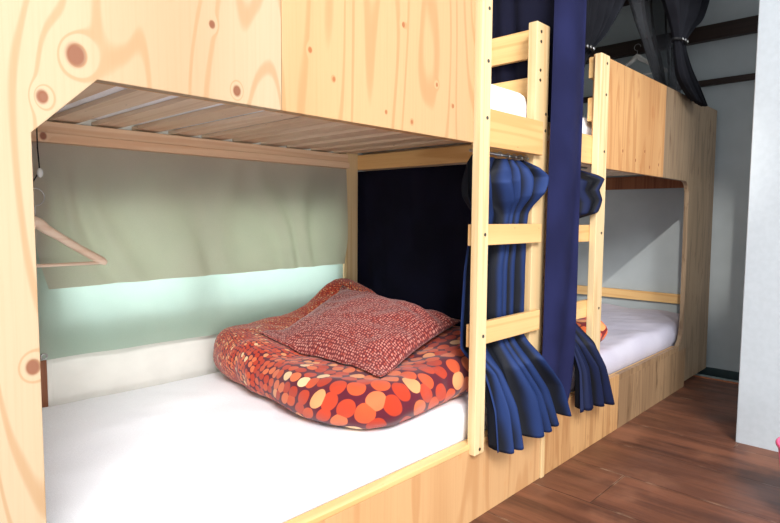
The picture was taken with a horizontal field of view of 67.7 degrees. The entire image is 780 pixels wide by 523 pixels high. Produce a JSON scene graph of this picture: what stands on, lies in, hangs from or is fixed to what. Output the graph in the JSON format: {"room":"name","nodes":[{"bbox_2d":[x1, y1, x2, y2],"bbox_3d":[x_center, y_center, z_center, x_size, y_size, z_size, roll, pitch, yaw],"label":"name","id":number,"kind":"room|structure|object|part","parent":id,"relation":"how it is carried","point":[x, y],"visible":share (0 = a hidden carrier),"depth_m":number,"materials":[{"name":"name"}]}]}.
{"room":"dormitory","nodes":[
{"label":"dormitory","id":0,"kind":"room"},
{"bbox_2d":[46,120,377,405],"bbox_3d":[-0.947,-0.517,2.146,0.120,2.750,6.650,5,6,43],"label":"wall","id":1,"kind":"structure","parent":0,"point":[79,377],"depth_m":2.13,"materials":[{"name":"paint"}]},
{"bbox_2d":[40,360,47,407],"bbox_3d":[-1.158,-0.518,1.819,0.024,2.700,0.086,5,6,43],"label":"trim","id":2,"kind":"structure","parent":1,"relation":"attached to","point":[43,364],"depth_m":1.91,"materials":[{"name":"brown wood"}]},
{"bbox_2d":[47,359,53,406],"bbox_3d":[-1.123,-0.521,1.858,0.020,2.700,0.018,5,6,43],"label":"trim","id":3,"kind":"structure","parent":1,"relation":"attached to","point":[49,362],"depth_m":1.92,"materials":[{"name":"paint"}]},
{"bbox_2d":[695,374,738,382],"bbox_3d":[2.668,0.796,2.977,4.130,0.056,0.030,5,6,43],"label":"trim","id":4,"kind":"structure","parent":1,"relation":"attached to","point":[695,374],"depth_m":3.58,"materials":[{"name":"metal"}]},
{"bbox_2d":[469,376,779,522],"bbox_3d":[0.463,0.961,0.663,4.130,0.050,6.300,5,6,43],"label":"floor","id":5,"kind":"structure","parent":0,"point":[679,460],"depth_m":2.23,"materials":[{"name":"brown wood"}]},
{"bbox_2d":[0,0,549,522],"bbox_3d":[-0.494,-0.009,1.776,1.100,1.700,2.069,5,6,43],"label":"bunk bed","id":6,"kind":"object","parent":5,"relation":"on","point":[361,76],"visible":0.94,"depth_m":1.48,"materials":[{"name":"brown wood"}]},
{"bbox_2d":[33,128,42,182],"bbox_3d":[-1.057,-0.330,1.738,0.035,0.209,0.017,1,4,6],"label":"hanging cord","id":7,"kind":"object","parent":6,"relation":"hanging from","point":[39,170],"visible":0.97,"depth_m":1.74,"materials":[{"name":"white plastic"}]},
{"bbox_2d":[33,187,107,267],"bbox_3d":[-1.067,-0.100,1.750,0.038,0.245,0.408,5,6,43],"label":"clothes hanger","id":8,"kind":"object","parent":7,"relation":"hanging from","point":[41,225],"visible":0.7,"depth_m":1.80,"materials":[{"name":"brown wood"}]},
{"bbox_3d":[-0.532,0.077,0.992,0.024,1.648,0.833,5,6,43],"label":"panel","id":9,"kind":"part","parent":6,"relation":"part of","materials":[{"name":"brown wood"}]},
{"bbox_2d":[36,247,342,360],"bbox_3d":[-0.688,-0.032,2.317,0.017,0.660,1.346,4,6,43],"label":"window","id":10,"kind":"structure","parent":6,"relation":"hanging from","point":[113,316],"depth_m":2.16,"materials":[{"name":"glass"}]},
{"bbox_2d":[32,142,347,288],"bbox_3d":[-0.672,-0.174,2.293,0.028,0.464,1.346,5,6,43],"label":"curtain","id":11,"kind":"object","parent":6,"relation":"hanging from","point":[150,215],"visible":0.97,"depth_m":2.17,"materials":[{"name":"beige fabric"}]},
{"bbox_3d":[-0.866,-0.406,2.048,0.010,0.030,1.949,5,6,43],"label":"rail","id":12,"kind":"part","parent":6,"relation":"part of","materials":[{"name":"brown wood"}]},
{"bbox_3d":[-0.883,-0.426,2.063,0.038,0.066,1.949,5,6,43],"label":"rail","id":13,"kind":"part","parent":6,"relation":"part of","materials":[{"name":"brown wood"}]},
{"bbox_2d":[42,372,486,522],"bbox_3d":[-0.514,0.542,1.796,0.970,0.147,1.934,5,6,43],"label":"mattress","id":14,"kind":"object","parent":6,"relation":"on","point":[209,448],"visible":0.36,"depth_m":1.53,"materials":[{"name":"white fabric"}]},
{"bbox_2d":[213,278,468,428],"bbox_3d":[-0.127,0.277,2.163,0.988,0.326,0.887,5,6,43],"label":"duvet","id":15,"kind":"object","parent":14,"relation":"on","point":[319,389],"visible":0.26,"depth_m":1.82,"materials":[{"name":"fabric"}]},
{"bbox_2d":[258,285,460,376],"bbox_3d":[-0.116,0.229,2.125,0.628,0.187,0.643,3,5,32],"label":"pillow","id":16,"kind":"object","parent":15,"relation":"on","point":[370,332],"visible":1,"depth_m":2.04,"materials":[{"name":"red fabric"}]},
{"bbox_3d":[-0.307,-0.360,1.229,0.026,0.062,1.530,5,6,43],"label":"rail","id":17,"kind":"part","parent":6,"relation":"part of","materials":[{"name":"brown wood"}]},
{"bbox_2d":[55,84,526,133],"bbox_3d":[-0.499,-0.530,1.753,0.949,0.151,2.000,5,6,43],"label":"mattress","id":18,"kind":"object","parent":6,"relation":"on","point":[504,100],"visible":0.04,"depth_m":1.96,"materials":[{"name":"white fabric"}]},
{"bbox_3d":[-0.204,-0.028,2.844,0.052,1.580,0.076,5,6,43],"label":"corner post","id":19,"kind":"part","parent":6,"relation":"part of","materials":[{"name":"brown wood"}]},
{"bbox_3d":[0.003,-0.564,1.503,0.024,0.440,0.706,5,6,43],"label":"panel","id":20,"kind":"part","parent":6,"relation":"part of","materials":[{"name":"brown wood"}]},
{"bbox_3d":[-0.017,0.608,1.590,0.038,0.018,1.646,5,6,43],"label":"trim","id":21,"kind":"part","parent":6,"relation":"part of","materials":[{"name":"brown wood"}]},
{"bbox_3d":[-0.012,0.739,1.597,0.022,0.243,1.650,5,6,43],"label":"panel","id":22,"kind":"part","parent":6,"relation":"part of","materials":[{"name":"brown wood"}]},
{"bbox_2d":[357,160,523,326],"bbox_3d":[0.185,-0.011,2.571,0.955,0.812,0.010,5,6,43],"label":"curtain","id":23,"kind":"object","parent":6,"relation":"hanging from","point":[412,234],"visible":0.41,"depth_m":2.63,"materials":[{"name":"fabric"}]},
{"bbox_3d":[0.280,-0.120,1.806,0.030,1.472,0.053,5,6,43],"label":"ladder rail","id":24,"kind":"part","parent":6,"relation":"part of","materials":[{"name":"brown wood"}]},
{"bbox_3d":[0.378,-0.363,1.977,0.010,0.010,0.356,5,6,43],"label":"curtain rod","id":25,"kind":"part","parent":6,"relation":"part of","materials":[{"name":"metal"}]},
{"bbox_2d":[460,152,571,453],"bbox_3d":[0.443,0.117,2.001,0.210,0.980,0.498,5,6,43],"label":"curtain","id":26,"kind":"object","parent":6,"relation":"hanging from","point":[524,396],"visible":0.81,"depth_m":2.00,"materials":[{"name":"blue fabric"}]},
{"bbox_3d":[0.535,-0.139,2.154,0.036,1.437,0.092,5,6,43],"label":"ladder rail","id":27,"kind":"part","parent":6,"relation":"part of","materials":[{"name":"brown wood"}]},
{"bbox_2d":[362,53,716,477],"bbox_3d":[0.945,-0.102,3.281,1.092,1.677,2.183,5,6,43],"label":"bunk bed","id":28,"kind":"object","parent":5,"relation":"on","point":[641,125],"visible":0.59,"depth_m":2.86,"materials":[{"name":"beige wood"}]},
{"bbox_3d":[0.595,-0.534,3.614,0.038,0.066,2.100,5,6,43],"label":"rail","id":29,"kind":"part","parent":28,"relation":"part of","materials":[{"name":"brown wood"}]},
{"bbox_2d":[378,117,591,151],"bbox_3d":[0.979,-0.625,3.322,1.005,0.123,1.965,5,6,43],"label":"mattress","id":30,"kind":"object","parent":28,"relation":"on","point":[586,126],"visible":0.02,"depth_m":2.46,"materials":[{"name":"white fabric"}]},
{"bbox_3d":[0.571,0.688,2.201,0.024,0.260,0.025,5,6,43],"label":"panel","id":31,"kind":"part","parent":28,"relation":"part of","materials":[{"name":"brown wood"}]},
{"bbox_3d":[0.630,-0.148,2.277,0.069,1.437,0.065,5,6,43],"label":"ladder rail","id":32,"kind":"part","parent":28,"relation":"part of","materials":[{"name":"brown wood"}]},
{"bbox_3d":[0.816,0.670,2.466,0.022,0.259,0.698,5,6,43],"label":"panel","id":33,"kind":"part","parent":28,"relation":"part of","materials":[{"name":"brown wood"}]},
{"bbox_2d":[574,170,614,412],"bbox_3d":[0.795,0.098,2.360,0.250,0.988,0.164,-3,5,-37],"label":"curtain","id":34,"kind":"object","parent":28,"relation":"hanging from","point":[592,382],"visible":0.39,"depth_m":2.33,"materials":[{"name":"blue fabric"}]},
{"bbox_3d":[0.861,-0.141,2.418,0.030,1.404,0.080,5,6,43],"label":"ladder rail","id":35,"kind":"part","parent":28,"relation":"part of","materials":[{"name":"brown wood"}]},
{"bbox_3d":[1.103,0.534,2.782,0.012,0.026,1.489,5,6,43],"label":"trim","id":36,"kind":"part","parent":28,"relation":"part of","materials":[{"name":"brown wood"}]},
{"bbox_2d":[570,303,679,392],"bbox_3d":[0.995,0.429,3.380,0.970,0.153,1.965,5,6,43],"label":"mattress","id":37,"kind":"object","parent":28,"relation":"on","point":[633,335],"visible":0.31,"depth_m":3.20,"materials":[{"name":"white fabric"}]},
{"bbox_2d":[576,317,607,341],"bbox_3d":[0.789,0.324,2.874,0.518,0.121,0.374,5,6,43],"label":"duvet","id":38,"kind":"object","parent":37,"relation":"on","point":[581,322],"visible":0.06,"depth_m":2.73,"materials":[{"name":"orange fabric"}]},
{"bbox_3d":[1.111,-0.637,2.666,0.024,0.456,0.790,5,6,43],"label":"panel","id":39,"kind":"part","parent":28,"relation":"part of","materials":[{"name":"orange wood"}]},
{"bbox_3d":[1.660,0.229,4.115,1.020,0.064,0.025,5,6,43],"label":"rail","id":40,"kind":"part","parent":28,"relation":"part of","materials":[{"name":"brown wood"}]},
{"bbox_3d":[1.343,0.517,3.009,0.022,0.029,0.828,5,6,43],"label":"panel","id":41,"kind":"part","parent":28,"relation":"part of","materials":[{"name":"brown wood"}]},
{"bbox_3d":[1.387,0.643,3.066,0.022,0.230,0.959,5,6,43],"label":"panel","id":42,"kind":"part","parent":28,"relation":"part of","materials":[{"name":"brown wood"}]},
{"bbox_2d":[775,437,779,462],"bbox_3d":[1.402,0.726,1.882,0.270,0.243,0.270,5,6,43],"label":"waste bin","id":43,"kind":"object","parent":5,"relation":"on","point":[777,441],"visible":1,"depth_m":1.93,"materials":[{"name":"pink plastic"}]},
{"bbox_2d":[577,0,758,371],"bbox_3d":[2.842,-0.534,3.049,4.130,2.800,0.120,5,6,43],"label":"wall","id":44,"kind":"structure","parent":0,"point":[642,246],"depth_m":3.73,"materials":[{"name":"grey paint"}]},
{"bbox_2d":[623,0,629,6],"bbox_3d":[2.756,-1.724,2.931,4.030,0.090,0.050,5,6,43],"label":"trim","id":45,"kind":"structure","parent":44,"relation":"attached to","point":[626,3],"depth_m":3.98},
{"bbox_2d":[624,44,651,74],"bbox_3d":[1.664,-1.354,3.914,0.408,0.220,0.038,5,6,43],"label":"clothes hanger","id":46,"kind":"object","parent":44,"relation":"hanging from","point":[637,56],"visible":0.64,"depth_m":3.90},
{"bbox_2d":[583,73,754,102],"bbox_3d":[2.758,-1.075,2.988,4.030,0.037,0.030,5,6,43],"label":"trim","id":47,"kind":"structure","parent":44,"relation":"attached to","point":[745,77],"depth_m":3.61,"materials":[{"name":"black wood"}]},
{"bbox_2d":[586,15,758,63],"bbox_3d":[2.753,-1.378,2.958,4.030,0.093,0.050,5,6,43],"label":"trim","id":48,"kind":"structure","parent":44,"relation":"attached to","point":[747,25],"depth_m":3.66,"materials":[{"name":"black wood"}]},
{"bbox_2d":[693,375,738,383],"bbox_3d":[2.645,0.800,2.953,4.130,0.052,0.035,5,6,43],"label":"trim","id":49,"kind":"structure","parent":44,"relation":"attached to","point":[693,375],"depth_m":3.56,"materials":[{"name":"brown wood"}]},
{"bbox_2d":[697,367,738,380],"bbox_3d":[2.761,0.793,3.126,4.000,0.102,0.015,5,6,43],"label":"baseboard","id":50,"kind":"structure","parent":44,"relation":"attached to","point":[721,373],"depth_m":3.72,"materials":[{"name":"stone"}]},
{"bbox_2d":[736,0,779,451],"bbox_3d":[2.528,-0.467,1.618,2.612,2.720,0.130,5,6,43],"label":"wall","id":51,"kind":"structure","parent":0,"point":[758,408],"depth_m":2.46,"materials":[{"name":"white paint"}]},
{"bbox_3d":[-0.165,-1.876,1.306,2.250,0.100,6.650,5,6,43],"label":"ceiling","id":52,"kind":"structure","parent":0,"visible":0},
{"bbox_2d":[491,0,553,121],"bbox_3d":[0.234,-1.199,2.459,1.046,1.380,0.026,5,6,43],"label":"curtain","id":53,"kind":"object","parent":52,"relation":"hanging from","point":[509,17],"visible":0.06,"depth_m":2.23,"materials":[{"name":"fabric"}]},
{"bbox_2d":[542,0,586,399],"bbox_3d":[0.673,-0.638,2.168,0.032,2.447,0.278,5,6,43],"label":"curtain","id":54,"kind":"object","parent":52,"relation":"hanging from","point":[569,35],"visible":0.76,"depth_m":2.17,"materials":[{"name":"blue fabric"}]},
{"bbox_2d":[584,0,624,67],"bbox_3d":[0.937,-1.265,2.505,0.107,1.245,0.862,5,6,43],"label":"curtain","id":55,"kind":"object","parent":52,"relation":"hanging from","point":[601,15],"visible":0.41,"depth_m":2.42,"materials":[{"name":"grey fabric"}]},
{"bbox_2d":[628,0,680,92],"bbox_3d":[1.362,-1.424,3.008,0.039,1.000,1.130,5,6,43],"label":"curtain","id":56,"kind":"object","parent":52,"relation":"hanging from","point":[650,18],"visible":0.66,"depth_m":3.08,"materials":[{"name":"black fabric"}]},
{"bbox_2d":[661,0,709,106],"bbox_3d":[1.538,-1.379,2.982,0.076,1.083,1.131,5,6,43],"label":"curtain","id":57,"kind":"object","parent":52,"relation":"hanging from","point":[683,16],"visible":1,"depth_m":2.96,"materials":[{"name":"grey fabric"}]}
]}

